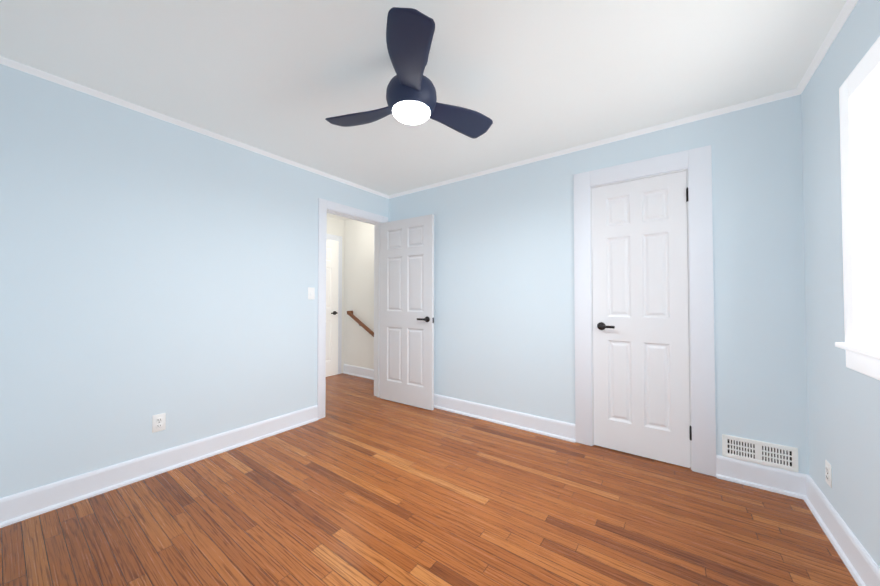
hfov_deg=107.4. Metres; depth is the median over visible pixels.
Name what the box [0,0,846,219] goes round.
ceiling
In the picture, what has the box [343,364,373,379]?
baseboard
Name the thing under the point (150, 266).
wall
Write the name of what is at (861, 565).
baseboard
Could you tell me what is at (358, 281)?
wall
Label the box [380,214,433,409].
bedroom door
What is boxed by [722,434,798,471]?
air vent
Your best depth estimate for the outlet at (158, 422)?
2.17 m
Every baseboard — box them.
[0,405,318,527]
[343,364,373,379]
[434,394,575,442]
[716,455,799,498]
[800,473,879,585]
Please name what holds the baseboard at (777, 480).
attached to the wall at (504, 322)
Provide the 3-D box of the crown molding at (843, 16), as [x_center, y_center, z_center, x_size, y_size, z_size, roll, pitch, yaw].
[1.269,-1.224,0.736,0.024,0.030,2.880,-1,-1,36]
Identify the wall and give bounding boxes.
[0,64,388,497]
[327,216,343,372]
[344,219,373,368]
[389,94,808,474]
[801,0,879,567]
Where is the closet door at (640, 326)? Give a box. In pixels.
[592,171,691,467]
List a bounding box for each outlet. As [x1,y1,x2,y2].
[152,413,165,432]
[825,460,831,487]
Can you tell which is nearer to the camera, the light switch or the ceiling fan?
the ceiling fan
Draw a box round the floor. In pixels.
[0,373,857,585]
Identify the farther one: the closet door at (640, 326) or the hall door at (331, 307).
the hall door at (331, 307)
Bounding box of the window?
[835,37,879,379]
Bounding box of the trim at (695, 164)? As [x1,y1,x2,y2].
[574,145,715,476]
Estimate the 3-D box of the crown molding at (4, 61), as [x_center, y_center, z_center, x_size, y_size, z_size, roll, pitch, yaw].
[-1.493,-1.187,2.748,0.024,0.030,2.880,-1,-1,36]
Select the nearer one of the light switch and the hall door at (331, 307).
the light switch
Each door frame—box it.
[317,198,387,418]
[327,234,341,373]
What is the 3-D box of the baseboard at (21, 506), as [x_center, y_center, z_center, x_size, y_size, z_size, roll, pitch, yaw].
[-1.761,1.141,2.335,0.030,0.140,1.964,-1,-1,36]
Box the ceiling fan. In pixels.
[325,7,492,138]
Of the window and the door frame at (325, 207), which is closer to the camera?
the window
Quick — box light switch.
[308,287,314,298]
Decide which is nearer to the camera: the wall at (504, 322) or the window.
the window
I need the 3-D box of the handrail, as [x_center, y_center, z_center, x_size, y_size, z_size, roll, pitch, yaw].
[-0.972,0.568,4.664,1.053,0.600,0.096,-1,-1,36]
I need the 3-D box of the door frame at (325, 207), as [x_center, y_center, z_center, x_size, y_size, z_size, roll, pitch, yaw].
[-0.966,0.155,3.571,0.156,2.156,0.942,-1,-1,36]
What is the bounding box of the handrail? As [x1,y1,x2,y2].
[347,311,373,336]
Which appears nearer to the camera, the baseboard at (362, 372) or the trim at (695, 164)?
the trim at (695, 164)
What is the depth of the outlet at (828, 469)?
1.62 m
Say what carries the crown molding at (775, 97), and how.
attached to the wall at (504, 322)
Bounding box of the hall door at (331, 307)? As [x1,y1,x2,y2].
[326,240,337,376]
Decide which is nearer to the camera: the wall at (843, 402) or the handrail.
the wall at (843, 402)
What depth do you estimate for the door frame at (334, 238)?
5.05 m
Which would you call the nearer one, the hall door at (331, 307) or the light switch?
the light switch
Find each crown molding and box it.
[0,56,387,198]
[388,90,791,198]
[792,0,858,95]
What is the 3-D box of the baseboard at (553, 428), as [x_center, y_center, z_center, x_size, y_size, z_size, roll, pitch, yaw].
[0.235,1.158,3.271,2.152,0.140,0.030,-1,-1,36]
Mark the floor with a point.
(359, 484)
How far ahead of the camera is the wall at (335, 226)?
5.10 m

